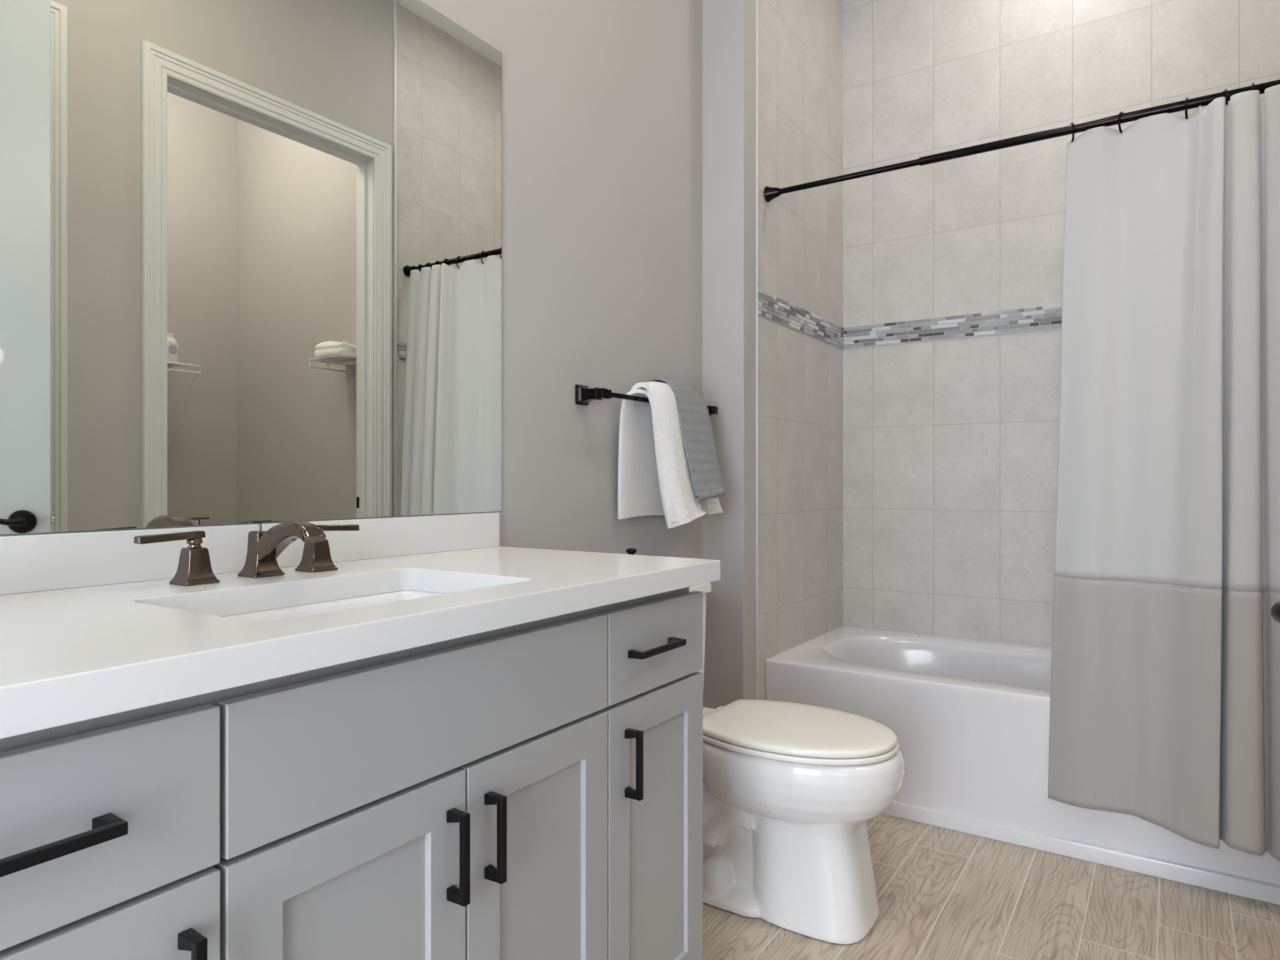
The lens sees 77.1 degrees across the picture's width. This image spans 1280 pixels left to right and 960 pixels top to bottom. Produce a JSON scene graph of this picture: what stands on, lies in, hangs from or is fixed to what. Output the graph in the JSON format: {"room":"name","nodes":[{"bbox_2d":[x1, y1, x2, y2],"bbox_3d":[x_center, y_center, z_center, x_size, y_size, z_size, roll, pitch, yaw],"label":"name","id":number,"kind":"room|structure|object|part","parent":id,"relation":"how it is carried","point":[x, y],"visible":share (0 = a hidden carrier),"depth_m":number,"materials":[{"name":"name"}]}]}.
{"room":"bathroom","nodes":[
{"label":"bathroom","id":0,"kind":"room"},
{"bbox_2d":[0,0,701,558],"bbox_3d":[-0.941,-0.570,1.024,0.120,3.200,3.965,0,0,34],"label":"wall","id":1,"kind":"structure","parent":0,"point":[602,99],"depth_m":2.13,"materials":[{"name":"paint"}]},
{"bbox_2d":[0,513,498,594],"bbox_3d":[-0.672,0.112,1.301,0.019,0.076,1.254,0,0,34],"label":"backsplash","id":2,"kind":"structure","parent":1,"relation":"attached to","point":[37,562],"depth_m":1.23,"materials":[{"name":"white stone"}]},
{"bbox_2d":[0,0,501,534],"bbox_3d":[-0.671,-0.455,1.317,0.005,1.055,1.272,0,0,34],"label":"wall mirror","id":3,"kind":"object","parent":1,"relation":"attached to","point":[251,250],"visible":1,"depth_m":1.33,"materials":[{"name":"silver mirror"}]},
{"bbox_2d":[575,384,717,415],"bbox_3d":[0.045,-0.222,2.327,0.080,0.052,0.649,0,0,34],"label":"towel bar","id":4,"kind":"object","parent":1,"relation":"attached to","point":[584,394],"visible":0.8,"depth_m":2.08,"materials":[{"name":"black metal"}]},
{"bbox_3d":[-0.120,-0.222,2.078,0.080,0.052,0.052,0,0,34],"label":"post","id":5,"kind":"part","parent":4,"relation":"part of","materials":[{"name":"black metal"}]},
{"bbox_2d":[618,381,723,528],"bbox_3d":[0.122,-0.070,2.340,0.170,0.407,0.436,0,0,34],"label":"bath towel","id":6,"kind":"object","parent":4,"relation":"hanging from","point":[654,476],"visible":0.88,"depth_m":2.22,"materials":[{"name":"white fabric"}]},
{"bbox_2d":[647,378,725,499],"bbox_3d":[0.141,-0.117,2.361,0.184,0.349,0.240,0,0,34],"label":"hand towel","id":7,"kind":"object","parent":6,"relation":"on","point":[693,414],"visible":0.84,"depth_m":2.31,"materials":[{"name":"grey fabric"}]},
{"bbox_3d":[0.210,-0.222,2.576,0.080,0.052,0.052,0,0,34],"label":"post","id":8,"kind":"part","parent":4,"relation":"part of","materials":[{"name":"black metal"}]},
{"bbox_2d":[702,0,755,708],"bbox_3d":[0.245,-0.570,2.674,0.270,3.200,0.097,0,0,34],"label":"wall","id":9,"kind":"structure","parent":0,"point":[728,26],"depth_m":2.60,"materials":[{"name":"paint"}]},
{"bbox_2d":[758,0,842,699],"bbox_3d":[0.588,-0.570,3.074,0.140,3.200,0.948,0,0,34],"label":"wall","id":10,"kind":"structure","parent":0,"point":[800,42],"depth_m":2.93,"materials":[{"name":"tile"}]},
{"bbox_2d":[756,0,757,699],"bbox_3d":[0.384,-0.570,2.638,0.007,3.200,0.008,0,0,34],"label":"trim","id":11,"kind":"structure","parent":10,"relation":"attached to","point":[756,0],"depth_m":2.63,"materials":[{"name":"paint"}]},
{"bbox_2d":[758,287,843,348],"bbox_3d":[0.614,-0.589,2.982,0.006,0.091,0.820,0,0,34],"label":"trim","id":12,"kind":"structure","parent":10,"relation":"attached to","point":[772,307],"depth_m":2.92,"materials":[{"name":"tile"}]},
{"bbox_2d":[703,814,1279,959],"bbox_3d":[0.721,1.080,0.535,3.390,0.100,4.990,0,0,34],"label":"floor","id":13,"kind":"structure","parent":0,"point":[943,893],"depth_m":1.90,"materials":[{"name":"brown wood"}]},
{"bbox_2d":[0,587,702,959],"bbox_3d":[-0.436,0.609,1.145,0.584,0.840,1.218,0,0,34],"label":"vanity cabinet","id":14,"kind":"object","parent":13,"relation":"on","point":[533,790],"visible":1,"depth_m":0.92,"materials":[{"name":"paint"}]},
{"bbox_3d":[-0.466,0.282,0.600,0.030,0.012,0.142,0,0,34],"label":"handle","id":15,"kind":"part","parent":14,"relation":"part of","materials":[{"name":"black metal"}]},
{"bbox_3d":[-0.479,0.282,0.624,0.019,0.146,0.300,0,0,34],"label":"drawer","id":16,"kind":"part","parent":14,"relation":"part of","materials":[{"name":"paint"}]},
{"bbox_3d":[-0.479,0.638,0.624,0.019,0.554,0.300,0,0,34],"label":"door","id":17,"kind":"part","parent":14,"relation":"part of","materials":[{"name":"paint"}]},
{"bbox_3d":[-0.394,0.456,0.708,0.030,0.109,0.012,0,0,34],"label":"handle","id":18,"kind":"part","parent":14,"relation":"part of","materials":[{"name":"black metal"}]},
{"bbox_3d":[-0.309,0.638,0.881,0.019,0.554,0.304,0,0,34],"label":"door","id":19,"kind":"part","parent":14,"relation":"part of","materials":[{"name":"paint"}]},
{"bbox_2d":[0,513,719,738],"bbox_3d":[-0.438,0.131,1.145,0.582,0.114,1.254,0,0,34],"label":"countertop","id":20,"kind":"structure","parent":14,"relation":"on","point":[93,624],"depth_m":1.05,"materials":[{"name":"white stone"}]},
{"bbox_2d":[0,348,5,363],"bbox_3d":[-0.803,-0.010,0.833,0.146,0.320,0.190,0,0,12],"label":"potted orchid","id":21,"kind":"object","parent":20,"relation":"on","point":[2,353],"visible":1,"depth_m":0.91,"materials":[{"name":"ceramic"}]},
{"bbox_2d":[134,520,359,585],"bbox_3d":[-0.548,0.106,1.219,0.168,0.088,0.357,0,0,34],"label":"widespread faucet","id":22,"kind":"object","parent":20,"relation":"on","point":[264,547],"visible":1,"depth_m":1.21,"materials":[{"name":"brown metal"}]},
{"bbox_3d":[-0.664,0.081,1.137,0.019,0.014,0.091,0,0,34],"label":"lever","id":23,"kind":"part","parent":22,"relation":"part of","materials":[{"name":"brown metal"}]},
{"bbox_3d":[-0.646,0.124,1.164,0.049,0.052,0.049,0,0,34],"label":"handle","id":24,"kind":"part","parent":22,"relation":"part of","materials":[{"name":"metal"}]},
{"bbox_3d":[-0.646,0.091,1.164,0.021,0.014,0.021,0,0,34],"label":"stem","id":25,"kind":"part","parent":22,"relation":"part of","materials":[{"name":"brown metal"}]},
{"bbox_3d":[-0.596,0.072,1.260,0.012,0.018,0.032,0,0,34],"label":"lift rod","id":26,"kind":"part","parent":22,"relation":"part of","materials":[{"name":"brown metal"}]},
{"bbox_3d":[-0.593,0.115,1.258,0.050,0.070,0.050,0,0,34],"label":"spout","id":27,"kind":"part","parent":22,"relation":"part of","materials":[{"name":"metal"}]},
{"bbox_3d":[-0.540,0.100,1.223,0.159,0.075,0.035,0,0,34],"label":"spout","id":28,"kind":"part","parent":22,"relation":"part of","materials":[{"name":"brown metal"}]},
{"bbox_3d":[-0.536,0.124,1.330,0.049,0.052,0.049,0,0,34],"label":"handle","id":29,"kind":"part","parent":22,"relation":"part of","materials":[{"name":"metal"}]},
{"bbox_3d":[-0.517,0.081,1.358,0.019,0.014,0.091,0,0,34],"label":"lever","id":30,"kind":"part","parent":22,"relation":"part of","materials":[{"name":"brown metal"}]},
{"bbox_2d":[224,591,441,621],"bbox_3d":[-0.398,0.260,1.108,0.324,0.144,0.479,0,0,34],"label":"undermount sink","id":31,"kind":"object","parent":20,"relation":"in","point":[323,607],"visible":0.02,"depth_m":1.24,"materials":[{"name":"ceramic"}]},
{"bbox_3d":[-0.219,0.456,0.971,0.030,0.109,0.012,0,0,34],"label":"handle","id":32,"kind":"part","parent":14,"relation":"part of","materials":[{"name":"black metal"}]},
{"bbox_3d":[-0.184,0.456,1.025,0.030,0.109,0.012,0,0,34],"label":"handle","id":33,"kind":"part","parent":14,"relation":"part of","materials":[{"name":"black metal"}]},
{"bbox_3d":[-0.141,0.638,1.135,0.019,0.554,0.298,0,0,34],"label":"door","id":34,"kind":"part","parent":14,"relation":"part of","materials":[{"name":"paint"}]},
{"bbox_3d":[-0.009,0.456,1.288,0.030,0.109,0.012,0,0,34],"label":"handle","id":35,"kind":"part","parent":14,"relation":"part of","materials":[{"name":"black metal"}]},
{"bbox_3d":[0.027,0.282,1.387,0.019,0.146,0.301,0,0,34],"label":"drawer","id":36,"kind":"part","parent":14,"relation":"part of","materials":[{"name":"paint"}]},
{"bbox_3d":[0.027,0.638,1.387,0.019,0.554,0.301,0,0,34],"label":"door","id":37,"kind":"part","parent":14,"relation":"part of","materials":[{"name":"paint"}]},
{"bbox_3d":[0.031,0.282,1.348,0.030,0.012,0.138,0,0,34],"label":"handle","id":38,"kind":"part","parent":14,"relation":"part of","materials":[{"name":"black metal"}]},
{"bbox_2d":[689,582,904,943],"bbox_3d":[0.266,0.657,2.020,0.776,0.744,0.376,0,0,34],"label":"toilet","id":39,"kind":"object","parent":13,"relation":"on","point":[791,790],"visible":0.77,"depth_m":1.83,"materials":[{"name":"ceramic"}]},
{"bbox_2d":[626,548,636,554],"bbox_3d":[-0.022,0.231,2.100,0.064,0.106,0.064,0,0,34],"label":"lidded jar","id":40,"kind":"object","parent":39,"relation":"on","point":[632,551],"visible":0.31,"depth_m":2.09,"materials":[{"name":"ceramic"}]},
{"bbox_3d":[0.026,0.301,2.179,0.201,0.032,0.376,0,0,34],"label":"tank lid","id":41,"kind":"part","parent":39,"relation":"part of","materials":[{"name":"ceramic"}]},
{"bbox_3d":[0.023,0.473,2.181,0.182,0.310,0.364,0,0,34],"label":"tank","id":42,"kind":"part","parent":39,"relation":"part of","materials":[{"name":"ceramic"}]},
{"bbox_3d":[0.385,0.597,1.941,0.458,0.019,0.366,0,0,34],"label":"lid","id":43,"kind":"part","parent":39,"relation":"part of","materials":[{"name":"plastic"}]},
{"bbox_3d":[0.385,0.615,1.941,0.464,0.013,0.372,0,0,34],"label":"seat","id":44,"kind":"part","parent":39,"relation":"part of","materials":[{"name":"plastic"}]},
{"bbox_3d":[0.296,0.826,2.000,0.702,0.406,0.367,0,0,34],"label":"bowl","id":45,"kind":"part","parent":39,"relation":"part of","materials":[{"name":"ceramic"}]},
{"bbox_2d":[766,626,1279,904],"bbox_3d":[1.260,0.816,2.594,1.508,0.426,0.763,0,0,34],"label":"bathtub","id":46,"kind":"object","parent":13,"relation":"on","point":[969,718],"visible":0.48,"depth_m":2.36,"materials":[{"name":"ceramic"}]},
{"bbox_2d":[843,0,1279,646],"bbox_3d":[1.554,-0.570,2.929,1.630,3.200,0.120,0,0,34],"label":"wall","id":47,"kind":"structure","parent":0,"point":[950,446],"depth_m":3.06,"materials":[{"name":"tile"}]},
{"bbox_2d":[843,303,1061,348],"bbox_3d":[1.470,-0.589,2.910,1.510,0.091,0.006,0,0,34],"label":"trim","id":48,"kind":"structure","parent":47,"relation":"attached to","point":[1043,317],"depth_m":3.08,"materials":[{"name":"tile"}]},
{"bbox_3d":[1.914,-0.570,2.124,0.100,3.200,0.825,0,0,34],"label":"wall","id":49,"kind":"structure","parent":0,"visible":0},
{"bbox_2d":[764,79,1279,201],"bbox_3d":[1.056,-0.962,2.288,1.508,0.052,0.052,0,0,34],"label":"shower rod","id":50,"kind":"object","parent":49,"relation":"attached to","point":[770,193],"visible":1,"depth_m":2.26,"materials":[{"name":"black metal"}]},
{"bbox_2d":[1070,122,1074,142],"bbox_3d":[1.184,-0.951,2.203,0.006,0.059,0.045,0,0,13],"label":"curtain ring","id":51,"kind":"object","parent":50,"relation":"hanging from","point":[1072,123],"visible":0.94,"depth_m":2.18,"materials":[{"name":"black metal"}]},
{"bbox_2d":[1118,111,1123,132],"bbox_3d":[1.283,-0.951,2.137,0.045,0.059,0.006,0,0,-39],"label":"curtain ring","id":52,"kind":"object","parent":50,"relation":"hanging from","point":[1121,112],"visible":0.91,"depth_m":2.12,"materials":[{"name":"black metal"}]},
{"bbox_2d":[1048,84,1279,860],"bbox_3d":[1.362,-0.031,2.006,0.632,1.834,0.124,0,0,37],"label":"shower curtain","id":53,"kind":"object","parent":50,"relation":"hanging from","point":[1165,697],"visible":1,"depth_m":2.04,"materials":[{"name":"grey fabric"}]},
{"bbox_3d":[1.373,-0.342,2.013,0.607,1.212,0.104,0,0,34],"label":"panel","id":54,"kind":"part","parent":53,"relation":"part of","materials":[{"name":"grey fabric"}]},
{"bbox_2d":[1185,97,1187,118],"bbox_3d":[1.402,-0.951,2.058,0.006,0.059,0.045,0,0,40],"label":"curtain ring","id":55,"kind":"object","parent":50,"relation":"hanging from","point":[1186,98],"visible":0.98,"depth_m":2.04,"materials":[{"name":"black metal"}]},
{"bbox_2d":[1223,89,1227,104],"bbox_3d":[1.467,-0.951,2.014,0.006,0.059,0.045,0,0,22],"label":"curtain ring","id":56,"kind":"object","parent":50,"relation":"hanging from","point":[1225,90],"visible":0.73,"depth_m":2.00,"materials":[{"name":"black metal"}]},
{"bbox_3d":[0.586,-0.570,0.128,0.115,3.200,3.962,0,0,34],"label":"wall","id":57,"kind":"structure","parent":0,"visible":0},
{"bbox_2d":[1271,602,1279,622],"bbox_3d":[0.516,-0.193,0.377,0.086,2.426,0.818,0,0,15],"label":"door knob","id":58,"kind":"structure","parent":57,"relation":"in","point":[1275,610],"depth_m":0.71,"materials":[{"name":"paint"}]}
]}

